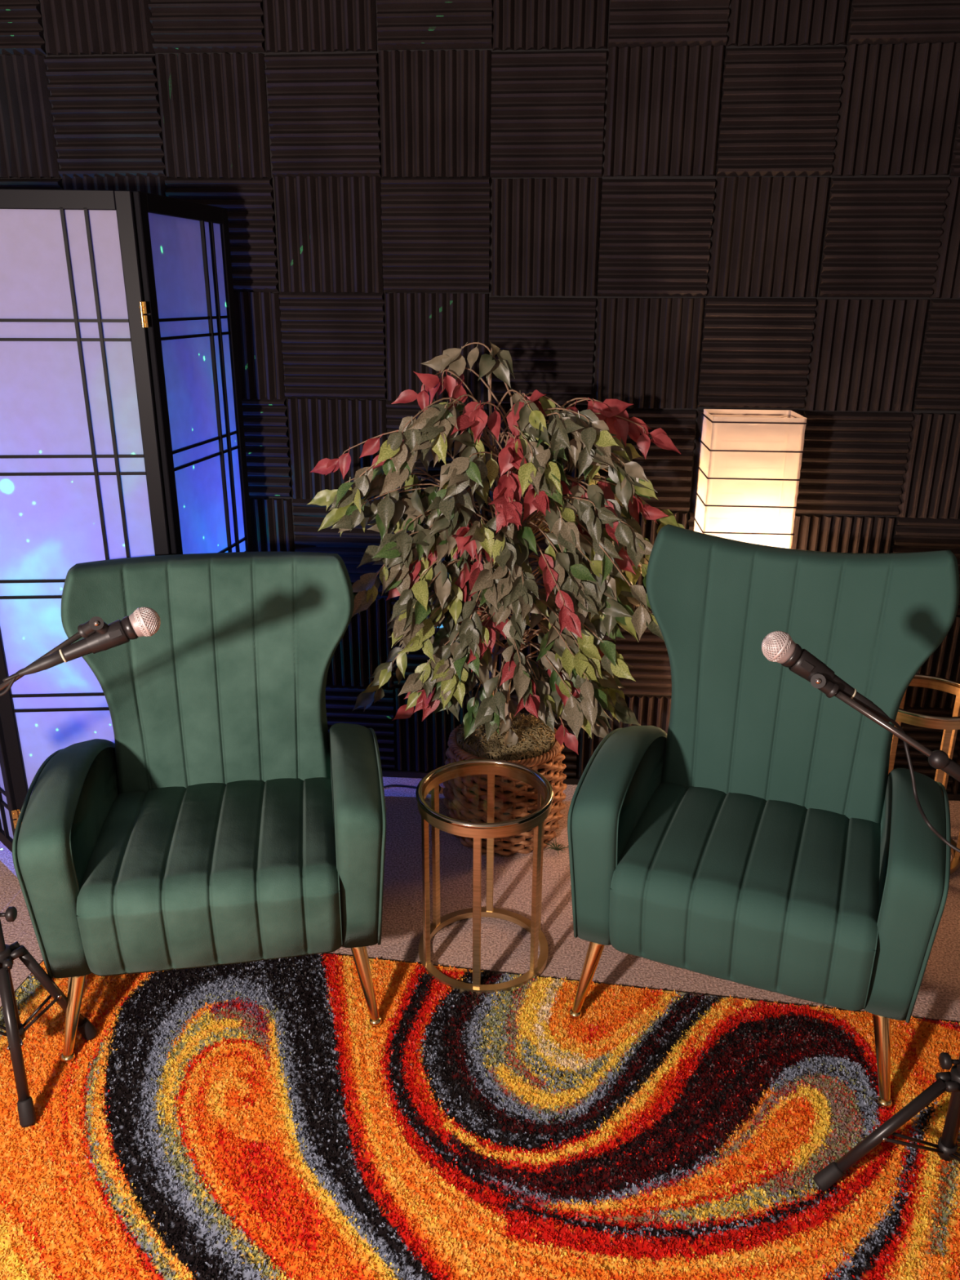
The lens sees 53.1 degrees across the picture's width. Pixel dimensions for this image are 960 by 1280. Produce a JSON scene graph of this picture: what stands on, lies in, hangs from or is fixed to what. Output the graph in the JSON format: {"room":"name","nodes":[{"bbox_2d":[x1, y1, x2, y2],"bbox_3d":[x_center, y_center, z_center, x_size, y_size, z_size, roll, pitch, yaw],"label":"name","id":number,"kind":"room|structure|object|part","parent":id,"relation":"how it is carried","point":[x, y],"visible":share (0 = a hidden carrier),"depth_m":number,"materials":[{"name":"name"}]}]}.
{"room":"studio","nodes":[
{"label":"studio","id":0,"kind":"room"},
{"bbox_2d":[0,0,959,795],"bbox_3d":[0.030,-0.983,2.777,6.400,3.076,0.107,2,20,4],"label":"wall","id":1,"kind":"structure","parent":0,"point":[673,211],"depth_m":2.66,"materials":[{"name":"black paint"}]},
{"bbox_3d":[-1.335,-1.743,2.574,0.303,0.301,0.026,2,20,4],"label":"foam panel","id":2,"kind":"part","parent":1,"relation":"part of","materials":[{"name":"black plastic"}]},
{"bbox_3d":[-1.342,-1.456,2.677,0.301,0.303,0.026,2,20,4],"label":"foam panel","id":3,"kind":"part","parent":1,"relation":"part of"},
{"bbox_3d":[-1.341,-1.170,2.780,0.303,0.301,0.026,2,20,4],"label":"foam panel","id":4,"kind":"part","parent":1,"relation":"part of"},
{"bbox_3d":[-1.031,-1.732,2.552,0.301,0.303,0.025,2,20,4],"label":"foam panel","id":5,"kind":"part","parent":1,"relation":"part of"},
{"bbox_3d":[-1.034,-1.444,2.656,0.303,0.301,0.025,2,20,4],"label":"foam panel","id":6,"kind":"part","parent":1,"relation":"part of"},
{"bbox_3d":[-1.036,-1.163,2.757,0.301,0.303,0.025,2,20,4],"label":"foam panel","id":7,"kind":"part","parent":1,"relation":"part of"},
{"bbox_3d":[-0.727,-1.723,2.531,0.303,0.301,0.026,2,20,4],"label":"foam panel","id":8,"kind":"part","parent":1,"relation":"part of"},
{"bbox_3d":[-0.733,-1.434,2.635,0.301,0.303,0.026,2,20,4],"label":"foam panel","id":9,"kind":"part","parent":1,"relation":"part of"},
{"bbox_3d":[-0.734,-1.152,2.736,0.303,0.301,0.026,2,20,4],"label":"foam panel","id":10,"kind":"part","parent":1,"relation":"part of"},
{"bbox_3d":[-0.735,-0.868,2.839,0.301,0.303,0.026,2,20,4],"label":"foam panel","id":11,"kind":"part","parent":1,"relation":"part of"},
{"bbox_3d":[-0.736,-0.588,2.939,0.303,0.301,0.026,2,20,4],"label":"foam panel","id":12,"kind":"part","parent":1,"relation":"part of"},
{"bbox_3d":[-0.740,-0.298,3.044,0.301,0.303,0.026,2,20,4],"label":"foam panel","id":13,"kind":"part","parent":1,"relation":"part of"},
{"bbox_3d":[-0.425,-1.713,2.509,0.301,0.303,0.026,2,20,4],"label":"foam panel","id":14,"kind":"part","parent":1,"relation":"part of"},
{"bbox_3d":[-0.426,-1.424,2.613,0.303,0.301,0.026,2,20,4],"label":"foam panel","id":15,"kind":"part","parent":1,"relation":"part of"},
{"bbox_3d":[-0.428,-1.143,2.715,0.301,0.303,0.026,2,20,4],"label":"foam panel","id":16,"kind":"part","parent":1,"relation":"part of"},
{"bbox_3d":[-0.430,-0.861,2.816,0.303,0.301,0.026,2,20,4],"label":"foam panel","id":17,"kind":"part","parent":1,"relation":"part of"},
{"bbox_3d":[-0.433,-0.576,2.919,0.301,0.303,0.026,2,20,4],"label":"foam panel","id":18,"kind":"part","parent":1,"relation":"part of","materials":[{"name":"black plastic"}]},
{"bbox_3d":[-0.432,-0.291,3.021,0.303,0.301,0.026,2,20,4],"label":"foam panel","id":19,"kind":"part","parent":1,"relation":"part of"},
{"bbox_3d":[-0.433,0.007,3.128,0.301,0.303,0.026,2,20,4],"label":"foam panel","id":20,"kind":"part","parent":1,"relation":"part of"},
{"bbox_3d":[-0.438,0.293,3.232,0.303,0.301,0.026,2,20,4],"label":"foam panel","id":21,"kind":"part","parent":1,"relation":"part of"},
{"bbox_3d":[-0.119,-1.705,2.487,0.303,0.302,0.026,2,20,4],"label":"foam panel","id":22,"kind":"part","parent":1,"relation":"part of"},
{"bbox_3d":[-0.122,-1.415,2.591,0.302,0.303,0.026,2,20,4],"label":"foam panel","id":23,"kind":"part","parent":1,"relation":"part of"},
{"bbox_3d":[-0.124,-1.134,2.693,0.303,0.302,0.026,2,20,4],"label":"foam panel","id":24,"kind":"part","parent":1,"relation":"part of","materials":[{"name":"black plastic"}]},
{"bbox_3d":[-0.127,-0.849,2.796,0.302,0.303,0.026,2,20,4],"label":"foam panel","id":25,"kind":"part","parent":1,"relation":"part of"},
{"bbox_3d":[-0.132,0.015,3.107,0.303,0.302,0.026,2,20,4],"label":"foam panel","id":26,"kind":"part","parent":1,"relation":"part of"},
{"bbox_3d":[-0.129,-0.565,2.898,0.303,0.302,0.026,2,20,4],"label":"foam panel","id":27,"kind":"part","parent":1,"relation":"part of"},
{"bbox_3d":[-0.135,0.301,3.210,0.302,0.303,0.026,2,20,4],"label":"foam panel","id":28,"kind":"part","parent":1,"relation":"part of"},
{"bbox_3d":[-0.130,-0.280,3.000,0.302,0.303,0.026,2,20,4],"label":"foam panel","id":29,"kind":"part","parent":1,"relation":"part of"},
{"bbox_3d":[0.173,0.028,3.086,0.301,0.303,0.026,2,20,4],"label":"foam panel","id":30,"kind":"part","parent":1,"relation":"part of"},
{"bbox_3d":[0.174,-0.256,2.984,0.303,0.301,0.026,2,20,4],"label":"foam panel","id":31,"kind":"part","parent":1,"relation":"part of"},
{"bbox_3d":[0.172,0.317,3.190,0.303,0.301,0.026,2,20,4],"label":"foam panel","id":32,"kind":"part","parent":1,"relation":"part of","materials":[{"name":"black"}]},
{"bbox_3d":[0.174,-0.542,2.881,0.301,0.303,0.026,2,20,4],"label":"foam panel","id":33,"kind":"part","parent":1,"relation":"part of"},
{"bbox_3d":[0.176,-0.831,2.777,0.303,0.301,0.026,2,20,4],"label":"foam panel","id":34,"kind":"part","parent":1,"relation":"part of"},
{"bbox_3d":[0.182,-1.118,2.673,0.301,0.303,0.026,2,20,4],"label":"foam panel","id":35,"kind":"part","parent":1,"relation":"part of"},
{"bbox_3d":[0.180,-1.405,2.570,0.303,0.301,0.026,2,20,4],"label":"foam panel","id":36,"kind":"part","parent":1,"relation":"part of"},
{"bbox_3d":[0.183,-1.693,2.466,0.301,0.303,0.026,2,20,4],"label":"foam panel","id":37,"kind":"part","parent":1,"relation":"part of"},
{"bbox_3d":[0.473,0.325,3.168,0.301,0.303,0.025,1,20,4],"label":"foam panel","id":38,"kind":"part","parent":1,"relation":"part of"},
{"bbox_3d":[0.478,0.037,3.064,0.303,0.301,0.025,2,20,4],"label":"foam panel","id":39,"kind":"part","parent":1,"relation":"part of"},
{"bbox_3d":[0.477,-0.246,2.963,0.301,0.303,0.025,2,20,4],"label":"foam panel","id":40,"kind":"part","parent":1,"relation":"part of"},
{"bbox_3d":[0.479,-0.531,2.860,0.303,0.301,0.025,2,20,4],"label":"foam panel","id":41,"kind":"part","parent":1,"relation":"part of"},
{"bbox_3d":[0.483,-0.820,2.756,0.301,0.303,0.025,1,20,4],"label":"foam panel","id":42,"kind":"part","parent":1,"relation":"part of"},
{"bbox_3d":[0.483,-1.108,2.652,0.303,0.301,0.025,2,20,4],"label":"foam panel","id":43,"kind":"part","parent":1,"relation":"part of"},
{"bbox_3d":[0.486,-1.399,2.547,0.301,0.303,0.025,2,20,4],"label":"foam panel","id":44,"kind":"part","parent":1,"relation":"part of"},
{"bbox_3d":[0.486,-1.683,2.445,0.303,0.301,0.025,2,20,4],"label":"foam panel","id":45,"kind":"part","parent":1,"relation":"part of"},
{"bbox_2d":[382,768,959,800],"bbox_3d":[0.019,0.465,3.260,6.400,0.024,0.018,2,20,4],"label":"baseboard","id":46,"kind":"structure","parent":1,"relation":"attached to","point":[385,772],"depth_m":3.27,"materials":[{"name":"black"}]},
{"bbox_3d":[0.782,-0.238,2.940,0.303,0.301,0.026,2,20,4],"label":"foam panel","id":47,"kind":"part","parent":1,"relation":"part of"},
{"bbox_3d":[0.786,-0.522,2.838,0.301,0.303,0.026,2,20,4],"label":"foam panel","id":48,"kind":"part","parent":1,"relation":"part of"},
{"bbox_3d":[0.784,-0.813,2.733,0.303,0.301,0.026,2,20,4],"label":"foam panel","id":49,"kind":"part","parent":1,"relation":"part of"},
{"bbox_3d":[0.789,-1.100,2.630,0.301,0.303,0.026,2,20,4],"label":"foam panel","id":50,"kind":"part","parent":1,"relation":"part of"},
{"bbox_3d":[0.788,-1.388,2.526,0.303,0.301,0.026,2,20,4],"label":"foam panel","id":51,"kind":"part","parent":1,"relation":"part of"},
{"bbox_3d":[0.793,-1.676,2.422,0.301,0.303,0.026,2,20,4],"label":"foam panel","id":52,"kind":"part","parent":1,"relation":"part of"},
{"bbox_3d":[1.089,-0.226,2.919,0.301,0.303,0.026,2,20,4],"label":"foam panel","id":53,"kind":"part","parent":1,"relation":"part of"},
{"bbox_3d":[1.091,-0.513,2.816,0.303,0.301,0.026,2,20,4],"label":"foam panel","id":54,"kind":"part","parent":1,"relation":"part of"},
{"bbox_3d":[1.091,-0.801,2.712,0.301,0.303,0.026,2,20,4],"label":"foam panel","id":55,"kind":"part","parent":1,"relation":"part of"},
{"bbox_3d":[1.093,-1.091,2.608,0.303,0.301,0.026,2,20,4],"label":"foam panel","id":56,"kind":"part","parent":1,"relation":"part of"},
{"bbox_3d":[1.093,-1.380,2.504,0.301,0.303,0.026,1,20,4],"label":"foam panel","id":57,"kind":"part","parent":1,"relation":"part of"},
{"bbox_3d":[1.095,-1.666,2.401,0.303,0.301,0.026,2,20,4],"label":"foam panel","id":58,"kind":"part","parent":1,"relation":"part of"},
{"bbox_3d":[1.392,-0.216,2.898,0.303,0.302,0.026,2,20,4],"label":"foam panel","id":59,"kind":"part","parent":1,"relation":"part of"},
{"bbox_3d":[1.387,0.355,3.104,0.303,0.302,0.026,2,20,4],"label":"foam panel","id":60,"kind":"part","parent":1,"relation":"part of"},
{"bbox_3d":[1.393,-0.503,2.795,0.302,0.303,0.026,2,20,4],"label":"foam panel","id":61,"kind":"part","parent":1,"relation":"part of","materials":[{"name":"black plastic"}]},
{"bbox_3d":[1.389,0.068,3.000,0.302,0.303,0.026,2,20,4],"label":"foam panel","id":62,"kind":"part","parent":1,"relation":"part of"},
{"bbox_3d":[1.396,-0.793,2.690,0.303,0.302,0.026,2,20,4],"label":"foam panel","id":63,"kind":"part","parent":1,"relation":"part of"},
{"bbox_3d":[1.395,-1.080,2.587,0.302,0.303,0.026,2,20,4],"label":"foam panel","id":64,"kind":"part","parent":1,"relation":"part of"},
{"bbox_3d":[1.689,0.364,3.082,0.301,0.303,0.026,2,20,4],"label":"foam panel","id":65,"kind":"part","parent":1,"relation":"part of","materials":[{"name":"black"}]},
{"bbox_3d":[1.399,-1.367,2.483,0.303,0.302,0.026,2,20,4],"label":"foam panel","id":66,"kind":"part","parent":1,"relation":"part of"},
{"bbox_2d":[0,776,959,1022],"bbox_3d":[-0.181,1.378,0.844,6.560,0.060,5.360,2,20,4],"label":"floor","id":67,"kind":"structure","parent":0,"point":[505,945],"depth_m":2.52,"materials":[{"name":"brown carpet"}]},
{"bbox_2d":[0,188,253,852],"bbox_3d":[-1.112,-0.224,2.585,0.951,1.765,0.472,-3,20,-9],"label":"folding screen","id":68,"kind":"object","parent":67,"relation":"on","point":[122,436],"visible":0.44,"depth_m":2.35,"materials":[{"name":"black wood"}]},
{"bbox_3d":[-1.438,-0.218,2.564,0.489,1.765,0.020,19,27,41],"label":"panel frame","id":69,"kind":"part","parent":68,"relation":"part of","materials":[{"name":"black wood"}]},
{"bbox_3d":[-1.018,-0.163,2.416,0.480,1.765,0.020,-1,20,-4],"label":"panel frame","id":70,"kind":"part","parent":68,"relation":"part of","materials":[{"name":"black wood"}]},
{"bbox_3d":[-0.733,-0.247,2.655,0.020,1.765,0.474,4,20,9],"label":"panel frame","id":71,"kind":"part","parent":68,"relation":"part of","materials":[{"name":"black wood"}]},
{"bbox_2d":[383,784,440,794],"bbox_3d":[-0.529,0.471,3.245,0.809,0.014,0.056,3,20,8],"label":"power cord","id":72,"kind":"object","parent":67,"relation":"on","point":[389,785],"visible":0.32,"depth_m":3.21,"materials":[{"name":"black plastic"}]},
{"bbox_2d":[0,952,959,1279],"bbox_3d":[0.042,1.070,1.587,2.466,0.017,1.563,3,20,8],"label":"area rug","id":73,"kind":"object","parent":67,"relation":"on","point":[251,1120],"visible":0.94,"depth_m":1.87,"materials":[{"name":"multicoloured carpet"}]},
{"bbox_2d":[0,616,129,1127],"bbox_3d":[-0.870,0.431,1.824,0.496,1.025,0.248,-5,21,-15],"label":"microphone stand","id":74,"kind":"object","parent":73,"relation":"on","point":[100,636],"visible":0.98,"depth_m":1.88,"materials":[{"name":"black paint"}]},
{"bbox_3d":[-0.914,0.781,1.883,0.021,0.267,0.126,-10,22,-26],"label":"leg","id":75,"kind":"part","parent":74,"relation":"part of","materials":[{"name":"black paint"}]},
{"bbox_3d":[-0.879,0.102,1.712,0.419,0.280,0.011,3,20,7],"label":"boom arm","id":76,"kind":"part","parent":74,"relation":"part of","materials":[{"name":"grey metal"}]},
{"bbox_3d":[-0.895,0.734,2.015,0.021,0.267,0.120,19,27,41],"label":"leg","id":77,"kind":"part","parent":74,"relation":"part of","materials":[{"name":"black paint"}]},
{"bbox_2d":[77,616,103,638],"bbox_3d":[-0.661,-0.022,1.637,0.049,0.043,0.034,2,20,4],"label":"knob","id":78,"kind":"object","parent":74,"relation":"attached to","point":[94,628],"depth_m":1.63,"materials":[{"name":"black plastic"}]},
{"bbox_2d":[59,606,160,662],"bbox_3d":[-0.635,-0.008,1.652,0.168,0.084,0.053,-9,22,-25],"label":"microphone","id":79,"kind":"object","parent":74,"relation":"attached to","point":[144,621],"visible":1,"depth_m":1.65,"materials":[{"name":"grey metal"}]},
{"bbox_2d":[0,651,64,696],"bbox_3d":[-1.085,0.533,1.679,0.779,1.000,0.177,-12,23,-30],"label":"microphone cable","id":80,"kind":"object","parent":79,"relation":"attached to","point":[55,659],"visible":0.98,"depth_m":1.63,"materials":[{"name":"black plastic"}]},
{"bbox_3d":[-1.111,0.551,1.673,0.728,0.972,0.165,-12,23,-31],"label":"cord","id":81,"kind":"part","parent":80,"relation":"part of","materials":[{"name":"black plastic"}]},
{"bbox_3d":[-0.662,0.004,1.653,0.110,0.036,0.036,-24,1,-12],"label":"handle","id":82,"kind":"part","parent":79,"relation":"part of","materials":[{"name":"black plastic"}]},
{"bbox_2d":[128,606,160,636],"bbox_3d":[-0.584,-0.032,1.671,0.054,0.052,0.052,2,20,4],"label":"grille","id":83,"kind":"object","parent":79,"relation":"attached to","point":[144,621],"depth_m":1.65,"materials":[{"name":"silver metal"}]},
{"bbox_2d":[12,551,386,1063],"bbox_3d":[-0.607,0.332,2.231,0.736,0.956,0.667,-3,20,-9],"label":"armchair","id":84,"kind":"object","parent":73,"relation":"on","point":[224,821],"visible":1,"depth_m":2.19,"materials":[{"name":"green fabric"}]},
{"bbox_3d":[-0.910,0.428,2.200,0.106,0.399,0.611,-3,20,-9],"label":"armrest","id":85,"kind":"part","parent":84,"relation":"part of","materials":[{"name":"green fabric"}]},
{"bbox_3d":[-0.861,0.787,2.046,0.035,0.186,0.095,4,20,11],"label":"leg","id":86,"kind":"part","parent":84,"relation":"part of","materials":[{"name":"gold metal"}]},
{"bbox_3d":[-0.645,0.086,2.381,0.670,0.596,0.212,-3,20,-9],"label":"backrest","id":87,"kind":"part","parent":84,"relation":"part of","materials":[{"name":"green fabric"}]},
{"bbox_3d":[-0.595,0.510,2.219,0.524,0.232,0.522,-3,20,-9],"label":"seat","id":88,"kind":"part","parent":84,"relation":"part of","materials":[{"name":"green fabric"}]},
{"bbox_3d":[-0.301,0.395,2.301,0.106,0.399,0.611,-3,20,-9],"label":"armrest","id":89,"kind":"part","parent":84,"relation":"part of","materials":[{"name":"green fabric"}]},
{"bbox_3d":[-0.260,0.754,2.146,0.035,0.186,0.095,-11,23,-29],"label":"leg","id":90,"kind":"part","parent":84,"relation":"part of","materials":[{"name":"gold metal"}]},
{"bbox_2d":[567,524,959,1109],"bbox_3d":[0.641,0.322,2.166,0.736,1.032,0.675,8,21,21],"label":"armchair","id":91,"kind":"object","parent":73,"relation":"on","point":[766,840],"visible":0.98,"depth_m":2.13,"materials":[{"name":"green fabric"}]},
{"bbox_3d":[0.248,0.750,2.165,0.035,0.186,0.095,18,26,41],"label":"leg","id":92,"kind":"part","parent":91,"relation":"part of","materials":[{"name":"gold metal"}]},
{"bbox_3d":[0.350,0.397,2.306,0.106,0.399,0.611,8,21,21],"label":"armrest","id":93,"kind":"part","parent":91,"relation":"part of","materials":[{"name":"green fabric"}]},
{"bbox_3d":[0.611,0.536,2.168,0.524,0.232,0.522,8,21,21],"label":"seat","id":94,"kind":"part","parent":91,"relation":"part of","materials":[{"name":"green fabric"}]},
{"bbox_3d":[0.729,0.082,2.303,0.683,0.672,0.219,8,21,21],"label":"backrest","id":95,"kind":"part","parent":91,"relation":"part of","materials":[{"name":"green fabric"}]},
{"bbox_3d":[0.812,0.832,1.946,0.035,0.186,0.095,1,20,1],"label":"leg","id":96,"kind":"part","parent":91,"relation":"part of","materials":[{"name":"gold metal"}]},
{"bbox_3d":[0.921,0.480,2.084,0.106,0.399,0.611,8,21,21],"label":"armrest","id":97,"kind":"part","parent":91,"relation":"part of","materials":[{"name":"green fabric"}]},
{"bbox_2d":[788,648,959,1191],"bbox_3d":[0.804,0.539,1.592,0.540,1.004,0.439,-3,20,-10],"label":"microphone stand","id":98,"kind":"object","parent":73,"relation":"on","point":[810,668],"visible":1,"depth_m":1.74,"materials":[{"name":"black paint"}]},
{"bbox_2d":[761,631,856,698],"bbox_3d":[0.536,0.045,1.563,0.156,0.113,0.053,6,21,15],"label":"microphone","id":99,"kind":"object","parent":98,"relation":"attached to","point":[779,646],"visible":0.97,"depth_m":1.55,"materials":[{"name":"grey metal"}]},
{"bbox_2d":[761,631,795,663],"bbox_3d":[0.487,0.012,1.566,0.054,0.054,0.053,2,20,4],"label":"grille","id":100,"kind":"object","parent":99,"relation":"attached to","point":[779,646],"depth_m":1.55,"materials":[{"name":"silver metal"}]},
{"bbox_3d":[0.560,0.059,1.570,0.110,0.036,0.036,33,16,-2],"label":"handle","id":101,"kind":"part","parent":99,"relation":"part of","materials":[{"name":"black plastic"}]},
{"bbox_2d":[852,691,959,853],"bbox_3d":[0.850,0.589,1.599,0.572,0.969,0.151,8,21,20],"label":"microphone cable","id":102,"kind":"object","parent":99,"relation":"attached to","point":[859,698],"visible":0.8,"depth_m":1.56,"materials":[{"name":"black plastic"}]},
{"bbox_3d":[0.879,0.613,1.596,0.509,0.927,0.151,8,21,20],"label":"cord","id":103,"kind":"part","parent":102,"relation":"part of","materials":[{"name":"black plastic"}]},
{"bbox_2d":[810,673,839,697],"bbox_3d":[0.556,0.073,1.551,0.045,0.042,0.032,6,21,15],"label":"knob","id":104,"kind":"object","parent":98,"relation":"attached to","point":[822,682],"depth_m":1.54,"materials":[{"name":"black plastic"}]},
{"bbox_3d":[0.790,0.225,1.557,0.461,0.282,0.012,4,20,11],"label":"boom arm","id":105,"kind":"part","parent":98,"relation":"part of","materials":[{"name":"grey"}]},
{"bbox_3d":[0.742,0.891,1.750,0.213,0.192,0.021,-3,20,-11],"label":"leg","id":106,"kind":"part","parent":98,"relation":"part of","materials":[{"name":"black paint"}]},
{"bbox_2d":[415,759,553,993],"bbox_3d":[0.010,0.565,2.329,0.324,0.458,0.324,2,20,6],"label":"side table","id":107,"kind":"object","parent":67,"relation":"on","point":[490,830],"visible":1,"depth_m":2.29,"materials":[{"name":"gold metal"}]},
{"bbox_3d":[-0.128,0.594,2.275,0.012,0.410,0.018,-8,21,-22],"label":"leg","id":108,"kind":"part","parent":107,"relation":"part of","materials":[{"name":"gold metal"}]},
{"bbox_3d":[-0.111,0.544,2.416,0.012,0.410,0.018,14,24,34],"label":"leg","id":109,"kind":"part","parent":107,"relation":"part of","materials":[{"name":"gold metal"}]},
{"bbox_3d":[-0.007,0.625,2.192,0.018,0.410,0.012,2,20,6],"label":"leg","id":110,"kind":"part","parent":107,"relation":"part of","materials":[{"name":"gold metal"}]},
{"bbox_3d":[0.026,0.524,2.472,0.018,0.410,0.012,2,20,6],"label":"leg","id":111,"kind":"part","parent":107,"relation":"part of","materials":[{"name":"gold metal"}]},
{"bbox_3d":[0.130,0.605,2.248,0.012,0.410,0.018,14,24,34],"label":"leg","id":112,"kind":"part","parent":107,"relation":"part of","materials":[{"name":"gold metal"}]},
{"bbox_3d":[0.147,0.555,2.389,0.012,0.410,0.018,-8,21,-22],"label":"leg","id":113,"kind":"part","parent":107,"relation":"part of","materials":[{"name":"gold metal"}]},
{"bbox_2d":[443,722,567,855],"bbox_3d":[0.076,0.436,2.917,0.376,0.316,0.372,3,20,6],"label":"wicker basket","id":114,"kind":"object","parent":67,"relation":"on","point":[465,799],"visible":0.54,"depth_m":2.78,"materials":[{"name":"brown wicker"}]},
{"bbox_2d":[456,712,555,760],"bbox_3d":[0.076,0.287,2.862,0.293,0.104,0.293,9,22,23],"label":"moss","id":115,"kind":"object","parent":114,"relation":"in","point":[535,738],"visible":0.63,"depth_m":2.79,"materials":[{"name":"plant"}]},
{"bbox_2d":[307,341,684,755],"bbox_3d":[0.069,-0.218,2.650,1.105,1.166,0.653,2,20,4],"label":"foliage","id":116,"kind":"object","parent":115,"relation":"on","point":[488,577],"visible":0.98,"depth_m":2.50,"materials":[{"name":"green plant"}]},
{"bbox_2d":[543,837,568,855],"bbox_3d":[0.223,0.612,2.841,0.064,0.027,0.087,-16,25,-38],"label":"sprig","id":117,"kind":"object","parent":67,"relation":"on","point":[556,848],"visible":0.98,"depth_m":2.85,"materials":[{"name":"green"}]},
{"bbox_2d":[693,408,807,548],"bbox_3d":[0.750,-0.038,2.861,0.252,1.248,0.192,2,20,4],"label":"lantern","id":118,"kind":"object","parent":67,"relation":"on","point":[750,464],"visible":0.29,"depth_m":2.63,"materials":[{"name":"beige paper"}]},
{"bbox_2d":[888,673,959,874],"bbox_3d":[1.257,0.386,2.788,0.330,0.498,0.330,1,20,1],"label":"side table","id":119,"kind":"object","parent":67,"relation":"on","point":[950,726],"visible":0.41,"depth_m":2.78,"materials":[{"name":"gold metal"}]},
{"bbox_3d":[1.260,0.343,2.935,0.018,0.450,0.012,1,20,1],"label":"leg","id":120,"kind":"part","parent":119,"relation":"part of","materials":[{"name":"gold metal"}]},
{"bbox_3d":[1.253,0.447,2.647,0.018,0.450,0.012,1,20,1],"label":"leg","id":121,"kind":"part","parent":119,"relation":"part of","materials":[{"name":"gold metal"}]},
{"bbox_3d":[1.391,0.371,2.861,0.012,0.450,0.018,-10,22,-27],"label":"leg","id":122,"kind":"part","parent":119,"relation":"part of","materials":[{"name":"gold metal"}]},
{"bbox_3d":[1.387,0.423,2.717,0.012,0.450,0.018,12,23,29],"label":"leg","id":123,"kind":"part","parent":119,"relation":"part of","materials":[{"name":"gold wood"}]}
]}

